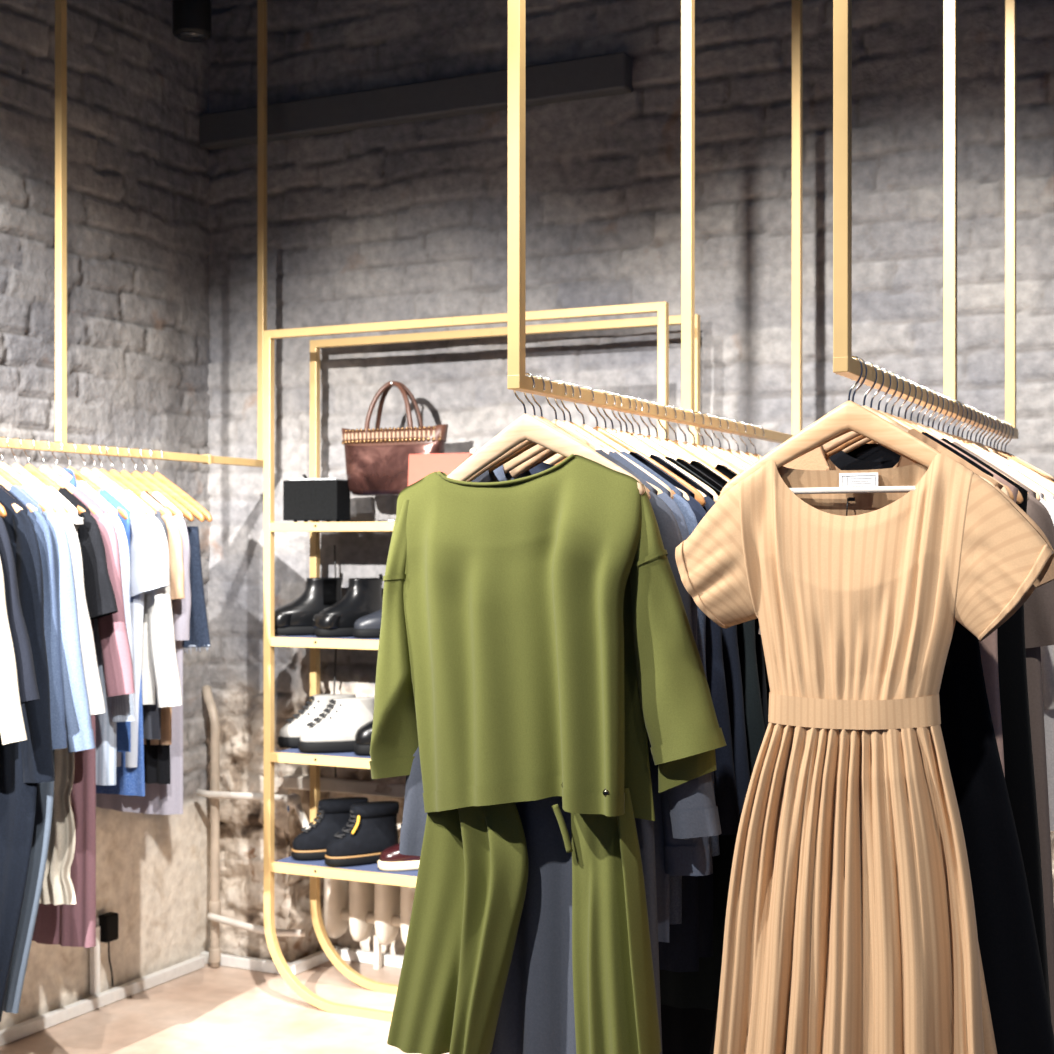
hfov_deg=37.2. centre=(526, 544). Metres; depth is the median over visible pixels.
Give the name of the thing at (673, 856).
shirt
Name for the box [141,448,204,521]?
wooden hanger
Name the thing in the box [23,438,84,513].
wooden hanger
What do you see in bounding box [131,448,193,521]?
wooden hanger
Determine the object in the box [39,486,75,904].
skirt
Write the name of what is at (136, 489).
wooden hanger
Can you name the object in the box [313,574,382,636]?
boot
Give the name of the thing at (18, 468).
wooden hanger
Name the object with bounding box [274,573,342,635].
boot
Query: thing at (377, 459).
handbag
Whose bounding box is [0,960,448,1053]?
floor
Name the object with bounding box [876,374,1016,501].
wooden hanger
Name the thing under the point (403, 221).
wall
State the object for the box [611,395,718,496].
wooden hanger
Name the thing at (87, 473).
wooden hanger
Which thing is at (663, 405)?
wooden hanger
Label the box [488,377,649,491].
wooden hanger
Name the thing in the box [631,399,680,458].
wooden hanger
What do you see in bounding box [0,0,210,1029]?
wall
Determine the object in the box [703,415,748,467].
wooden hanger
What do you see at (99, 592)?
black tee
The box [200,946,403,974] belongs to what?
baseboard
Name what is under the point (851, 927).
dress
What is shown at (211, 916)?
pipe
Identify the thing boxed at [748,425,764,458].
wooden hanger
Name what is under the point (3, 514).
wooden hanger
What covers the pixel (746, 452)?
wooden hanger
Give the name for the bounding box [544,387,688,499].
wooden hanger
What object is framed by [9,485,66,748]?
shirt
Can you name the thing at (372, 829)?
boot
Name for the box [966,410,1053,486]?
wooden hanger
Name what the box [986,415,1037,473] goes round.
wooden hanger
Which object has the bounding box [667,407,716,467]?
wooden hanger
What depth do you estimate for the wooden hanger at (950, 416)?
3.16 m
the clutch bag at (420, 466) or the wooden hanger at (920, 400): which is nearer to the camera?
the wooden hanger at (920, 400)
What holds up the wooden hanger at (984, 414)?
hanging from the rail at (844, 365)
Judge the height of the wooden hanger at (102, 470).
0.230 m
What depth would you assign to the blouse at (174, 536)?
4.62 m
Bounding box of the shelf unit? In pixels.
[264,302,699,1021]
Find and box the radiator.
[321,838,414,968]
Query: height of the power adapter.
0.239 m
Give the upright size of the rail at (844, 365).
2.182 m
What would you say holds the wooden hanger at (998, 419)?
hanging from the rail at (844, 365)
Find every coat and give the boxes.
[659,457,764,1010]
[715,464,737,479]
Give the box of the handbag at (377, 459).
[341,381,447,495]
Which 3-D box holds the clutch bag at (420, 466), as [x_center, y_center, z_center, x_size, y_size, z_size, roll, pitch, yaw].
[-0.267,-0.189,4.940,0.223,0.227,0.059,0,0,22]
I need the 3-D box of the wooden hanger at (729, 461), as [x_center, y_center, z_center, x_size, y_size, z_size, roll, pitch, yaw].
[0.403,-0.185,3.572,0.430,0.230,0.014,-2,-1,30]
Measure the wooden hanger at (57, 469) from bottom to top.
0.230 m
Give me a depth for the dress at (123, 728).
4.47 m
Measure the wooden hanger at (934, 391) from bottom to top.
0.230 m
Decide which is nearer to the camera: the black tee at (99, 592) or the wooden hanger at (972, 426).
the wooden hanger at (972, 426)
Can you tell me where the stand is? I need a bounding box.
[377,381,407,521]
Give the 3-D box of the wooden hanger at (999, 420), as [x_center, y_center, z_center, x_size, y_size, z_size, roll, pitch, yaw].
[1.127,-0.185,3.764,0.430,0.230,0.014,2,1,26]
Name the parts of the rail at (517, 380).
post, post, post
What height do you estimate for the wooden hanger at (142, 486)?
0.230 m
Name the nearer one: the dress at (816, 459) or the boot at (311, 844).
the dress at (816, 459)
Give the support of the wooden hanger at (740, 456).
hanging from the rail at (517, 380)
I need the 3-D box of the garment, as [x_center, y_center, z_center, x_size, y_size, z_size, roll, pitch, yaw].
[-1.508,0.555,4.198,0.625,1.434,0.061,0,0,26]
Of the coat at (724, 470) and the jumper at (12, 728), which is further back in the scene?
the jumper at (12, 728)
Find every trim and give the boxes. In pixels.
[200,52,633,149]
[283,774,405,797]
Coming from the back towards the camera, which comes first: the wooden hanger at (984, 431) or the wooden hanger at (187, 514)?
the wooden hanger at (187, 514)
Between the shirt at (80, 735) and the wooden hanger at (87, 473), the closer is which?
the shirt at (80, 735)
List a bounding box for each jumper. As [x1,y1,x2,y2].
[0,516,39,703]
[0,559,26,744]
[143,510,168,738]
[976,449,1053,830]
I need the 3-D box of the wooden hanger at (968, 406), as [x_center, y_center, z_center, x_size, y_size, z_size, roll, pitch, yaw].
[0.930,-0.185,3.353,0.430,0.230,0.014,0,0,31]
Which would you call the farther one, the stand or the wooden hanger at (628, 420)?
the stand
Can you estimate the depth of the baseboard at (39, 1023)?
5.07 m
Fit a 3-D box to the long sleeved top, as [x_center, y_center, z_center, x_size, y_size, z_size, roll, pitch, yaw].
[0.015,0.164,2.751,0.682,0.640,0.151,0,0,30]
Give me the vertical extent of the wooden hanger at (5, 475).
0.230 m
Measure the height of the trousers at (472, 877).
0.531 m
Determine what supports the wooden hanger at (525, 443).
hanging from the rail at (517, 380)
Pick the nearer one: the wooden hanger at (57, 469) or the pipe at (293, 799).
the wooden hanger at (57, 469)
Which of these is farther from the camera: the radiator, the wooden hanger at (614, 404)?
the radiator
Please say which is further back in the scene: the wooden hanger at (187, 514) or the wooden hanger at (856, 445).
the wooden hanger at (187, 514)
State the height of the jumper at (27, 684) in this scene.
0.667 m
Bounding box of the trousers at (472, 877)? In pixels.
[387,787,661,1053]
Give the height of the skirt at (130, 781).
0.891 m
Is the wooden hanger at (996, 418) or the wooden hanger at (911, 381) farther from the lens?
the wooden hanger at (996, 418)
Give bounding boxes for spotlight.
[173,0,210,41]
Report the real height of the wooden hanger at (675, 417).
0.230 m
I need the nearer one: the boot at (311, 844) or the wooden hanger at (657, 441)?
the wooden hanger at (657, 441)
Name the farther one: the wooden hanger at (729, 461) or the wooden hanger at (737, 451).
the wooden hanger at (737, 451)
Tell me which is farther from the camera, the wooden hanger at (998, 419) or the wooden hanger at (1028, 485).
the wooden hanger at (998, 419)
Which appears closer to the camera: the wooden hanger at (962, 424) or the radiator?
the wooden hanger at (962, 424)
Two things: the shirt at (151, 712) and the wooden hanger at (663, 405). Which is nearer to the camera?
the wooden hanger at (663, 405)
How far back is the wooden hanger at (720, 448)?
3.67 m
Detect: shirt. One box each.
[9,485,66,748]
[21,485,95,752]
[62,468,135,785]
[96,492,190,814]
[113,490,168,766]
[124,490,181,707]
[493,451,712,942]
[515,451,719,923]
[529,452,739,971]
[650,455,749,956]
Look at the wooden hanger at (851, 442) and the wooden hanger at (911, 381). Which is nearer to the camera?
the wooden hanger at (851, 442)
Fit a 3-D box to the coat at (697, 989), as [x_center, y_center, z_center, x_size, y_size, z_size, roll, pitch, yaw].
[0.187,0.365,3.132,0.640,1.078,0.059,0,0,26]
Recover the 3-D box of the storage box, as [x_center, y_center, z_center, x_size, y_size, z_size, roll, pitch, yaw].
[-0.695,-0.156,5.184,0.198,0.160,0.100,0,0,20]
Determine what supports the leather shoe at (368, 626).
on the shelf unit
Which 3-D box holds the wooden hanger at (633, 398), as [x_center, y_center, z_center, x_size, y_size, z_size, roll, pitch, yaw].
[0.200,-0.185,3.163,0.430,0.230,0.014,1,0,24]
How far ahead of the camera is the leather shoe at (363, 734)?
5.04 m
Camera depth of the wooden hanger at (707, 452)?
3.51 m
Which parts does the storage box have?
lid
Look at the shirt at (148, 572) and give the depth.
4.52 m
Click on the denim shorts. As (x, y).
(199, 630)
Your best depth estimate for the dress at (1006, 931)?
2.58 m
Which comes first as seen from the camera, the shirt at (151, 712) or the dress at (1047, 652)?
the dress at (1047, 652)
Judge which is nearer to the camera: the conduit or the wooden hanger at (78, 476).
the wooden hanger at (78, 476)
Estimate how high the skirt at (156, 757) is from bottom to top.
0.875 m
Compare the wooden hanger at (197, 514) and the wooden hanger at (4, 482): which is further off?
the wooden hanger at (197, 514)
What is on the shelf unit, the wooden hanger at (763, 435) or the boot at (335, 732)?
the boot at (335, 732)
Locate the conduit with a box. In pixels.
[90,925,99,994]
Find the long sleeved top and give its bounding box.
[369,454,725,820]
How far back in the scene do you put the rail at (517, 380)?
3.47 m
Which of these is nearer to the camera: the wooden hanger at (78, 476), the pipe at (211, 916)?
the wooden hanger at (78, 476)
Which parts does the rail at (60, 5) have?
post, post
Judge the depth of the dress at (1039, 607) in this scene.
2.79 m
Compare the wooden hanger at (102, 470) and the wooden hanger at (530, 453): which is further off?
the wooden hanger at (102, 470)
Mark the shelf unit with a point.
(370, 873)
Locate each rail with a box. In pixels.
[0,0,266,466]
[507,0,801,443]
[833,0,1017,438]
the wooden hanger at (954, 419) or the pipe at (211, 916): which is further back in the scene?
the pipe at (211, 916)
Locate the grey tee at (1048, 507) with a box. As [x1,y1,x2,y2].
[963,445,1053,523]
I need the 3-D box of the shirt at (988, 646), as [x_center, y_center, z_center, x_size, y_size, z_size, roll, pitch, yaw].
[0.620,0.268,2.711,0.444,0.914,0.040,0,0,25]
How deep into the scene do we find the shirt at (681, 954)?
2.84 m
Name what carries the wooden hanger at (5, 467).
hanging from the rail at (60, 5)
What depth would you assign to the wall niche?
5.68 m
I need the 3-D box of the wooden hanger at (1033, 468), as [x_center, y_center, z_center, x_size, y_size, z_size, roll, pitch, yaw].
[1.153,-0.185,3.808,0.430,0.230,0.014,0,0,24]
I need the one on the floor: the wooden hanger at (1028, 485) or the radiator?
the radiator
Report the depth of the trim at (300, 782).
5.40 m
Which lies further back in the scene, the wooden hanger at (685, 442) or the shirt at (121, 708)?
the shirt at (121, 708)
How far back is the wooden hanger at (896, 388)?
2.70 m
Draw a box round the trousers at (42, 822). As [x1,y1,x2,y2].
[3,485,53,1013]
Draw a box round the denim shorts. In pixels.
[183,526,210,652]
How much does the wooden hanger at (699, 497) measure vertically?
0.230 m
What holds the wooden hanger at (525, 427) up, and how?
hanging from the rail at (517, 380)
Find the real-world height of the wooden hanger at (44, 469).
0.230 m
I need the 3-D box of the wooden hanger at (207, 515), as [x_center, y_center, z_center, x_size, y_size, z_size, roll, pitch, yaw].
[-1.160,-0.185,4.915,0.430,0.230,0.014,0,0,27]
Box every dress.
[32,488,134,947]
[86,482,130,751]
[399,449,720,1053]
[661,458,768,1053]
[675,453,1053,1053]
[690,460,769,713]
[710,432,1053,1053]
[758,441,1053,1033]
[784,429,1053,1053]
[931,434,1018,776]
[941,438,1050,1015]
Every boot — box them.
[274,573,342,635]
[278,694,355,747]
[291,797,367,860]
[298,697,373,752]
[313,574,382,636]
[325,801,398,866]
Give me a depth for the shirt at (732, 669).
2.93 m
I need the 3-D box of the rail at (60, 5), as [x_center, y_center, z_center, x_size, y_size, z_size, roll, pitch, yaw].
[-1.472,-1.358,4.271,0.070,2.185,2.622,0,0,26]
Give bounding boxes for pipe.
[196,789,310,828]
[202,685,220,967]
[207,913,305,936]
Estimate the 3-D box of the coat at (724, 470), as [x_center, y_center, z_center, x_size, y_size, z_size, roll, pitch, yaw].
[0.325,0.440,3.416,0.800,1.228,0.077,0,0,26]
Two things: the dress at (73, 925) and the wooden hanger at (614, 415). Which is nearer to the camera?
the wooden hanger at (614, 415)
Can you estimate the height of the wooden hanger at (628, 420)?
0.230 m
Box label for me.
[841,475,875,486]
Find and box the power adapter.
[96,912,118,985]
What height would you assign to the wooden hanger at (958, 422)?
0.230 m
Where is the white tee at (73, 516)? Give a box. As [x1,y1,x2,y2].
[45,487,83,725]
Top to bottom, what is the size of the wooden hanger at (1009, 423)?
0.230 m
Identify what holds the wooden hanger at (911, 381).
hanging from the rail at (844, 365)
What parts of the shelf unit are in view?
shelf rail, shelf rail, shelf rail, shelf rail, shelf rail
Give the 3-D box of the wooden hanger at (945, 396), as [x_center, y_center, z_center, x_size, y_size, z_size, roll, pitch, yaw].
[0.820,-0.185,3.124,0.430,0.230,0.014,0,0,26]
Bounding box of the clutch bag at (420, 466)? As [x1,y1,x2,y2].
[408,448,475,485]
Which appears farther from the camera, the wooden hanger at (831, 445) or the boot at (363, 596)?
the boot at (363, 596)
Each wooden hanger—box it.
[0,436,59,512]
[0,468,47,511]
[0,475,36,512]
[0,503,6,517]
[3,489,22,512]
[10,437,72,513]
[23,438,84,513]
[38,440,99,513]
[52,441,112,513]
[65,442,127,519]
[79,443,139,514]
[90,444,149,514]
[97,445,155,513]
[108,446,166,515]
[119,447,177,515]
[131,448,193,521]
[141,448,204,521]
[152,449,212,521]
[447,373,644,494]
[466,375,650,498]
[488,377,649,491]
[503,380,662,494]
[509,382,673,498]
[525,384,675,494]
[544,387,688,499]
[555,390,705,506]
[596,391,705,496]
[602,393,718,502]
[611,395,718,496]
[617,396,667,456]
[624,398,720,491]
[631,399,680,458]
[640,401,691,462]
[648,403,728,481]
[658,405,729,480]
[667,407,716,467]
[677,410,722,464]
[686,412,740,473]
[695,413,745,471]
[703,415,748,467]
[712,417,750,465]
[719,356,941,498]
[721,419,753,464]
[729,358,917,481]
[730,421,755,462]
[739,423,758,460]
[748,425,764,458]
[822,362,994,486]
[827,366,909,456]
[842,369,1009,497]
[867,372,1013,499]
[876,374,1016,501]
[887,377,1022,503]
[900,382,941,437]
[904,380,1028,500]
[916,385,1039,500]
[921,387,936,431]
[922,392,943,427]
[927,390,1046,501]
[927,394,1047,498]
[933,397,973,448]
[938,399,976,449]
[943,401,1053,495]
[948,403,1053,492]
[956,406,1053,490]
[961,405,980,447]
[961,408,980,439]
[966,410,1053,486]
[969,412,994,450]
[982,414,992,443]
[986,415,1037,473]
[989,417,1027,467]
[993,419,1053,482]
[996,420,1006,452]
[1001,422,1053,481]
[1004,423,1053,478]
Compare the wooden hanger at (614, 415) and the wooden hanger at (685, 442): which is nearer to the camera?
the wooden hanger at (614, 415)
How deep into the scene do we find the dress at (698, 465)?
3.20 m
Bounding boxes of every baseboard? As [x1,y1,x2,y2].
[0,956,204,1045]
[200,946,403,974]
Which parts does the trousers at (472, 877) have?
trouser leg, trouser leg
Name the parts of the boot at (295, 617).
elastic panel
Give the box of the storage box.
[283,474,349,521]
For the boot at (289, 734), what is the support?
on the shelf unit
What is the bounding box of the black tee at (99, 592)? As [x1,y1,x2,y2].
[58,487,117,620]
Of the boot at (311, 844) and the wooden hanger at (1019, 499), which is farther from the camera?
the boot at (311, 844)
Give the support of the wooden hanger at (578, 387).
hanging from the rail at (517, 380)
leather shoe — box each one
[352,609,381,637]
[354,720,372,755]
[378,843,419,870]
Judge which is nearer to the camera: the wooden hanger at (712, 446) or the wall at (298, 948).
the wooden hanger at (712, 446)
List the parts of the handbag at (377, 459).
handle, handle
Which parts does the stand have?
rod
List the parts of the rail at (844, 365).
post, post, post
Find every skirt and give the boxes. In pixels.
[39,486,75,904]
[96,489,144,795]
[144,491,169,783]
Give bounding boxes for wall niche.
[322,792,404,955]
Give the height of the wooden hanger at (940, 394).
0.230 m
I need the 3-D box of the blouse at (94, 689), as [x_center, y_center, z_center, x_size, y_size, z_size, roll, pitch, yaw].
[-1.449,0.172,4.319,0.711,0.666,0.058,0,0,26]
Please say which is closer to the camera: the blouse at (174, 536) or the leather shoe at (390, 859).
the blouse at (174, 536)
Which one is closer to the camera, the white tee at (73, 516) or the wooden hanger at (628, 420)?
the wooden hanger at (628, 420)
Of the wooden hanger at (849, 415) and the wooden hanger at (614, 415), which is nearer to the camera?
the wooden hanger at (849, 415)
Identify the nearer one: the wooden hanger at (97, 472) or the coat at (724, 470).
the coat at (724, 470)
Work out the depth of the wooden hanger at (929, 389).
2.98 m
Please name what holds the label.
attached to the dress at (851, 927)
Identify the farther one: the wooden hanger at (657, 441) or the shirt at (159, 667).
the shirt at (159, 667)
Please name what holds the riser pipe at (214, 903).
attached to the wall at (403, 221)
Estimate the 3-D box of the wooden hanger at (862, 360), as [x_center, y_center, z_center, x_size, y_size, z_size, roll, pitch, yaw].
[0.522,-0.185,2.517,0.430,0.230,0.014,2,1,26]
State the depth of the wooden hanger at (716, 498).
3.05 m
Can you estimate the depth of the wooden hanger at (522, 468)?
2.88 m
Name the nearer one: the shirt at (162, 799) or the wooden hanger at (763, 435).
the wooden hanger at (763, 435)
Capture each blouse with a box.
[32,486,104,714]
[140,491,184,744]
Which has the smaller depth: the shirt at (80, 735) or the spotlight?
the shirt at (80, 735)
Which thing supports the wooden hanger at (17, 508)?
hanging from the rail at (60, 5)
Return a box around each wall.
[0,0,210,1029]
[206,0,1053,961]
[280,789,328,962]
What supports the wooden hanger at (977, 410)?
hanging from the rail at (844, 365)
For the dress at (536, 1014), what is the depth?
2.77 m
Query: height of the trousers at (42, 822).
1.417 m
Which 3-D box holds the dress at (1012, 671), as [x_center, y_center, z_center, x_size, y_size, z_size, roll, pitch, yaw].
[0.664,0.433,2.803,0.550,1.243,0.055,0,0,26]

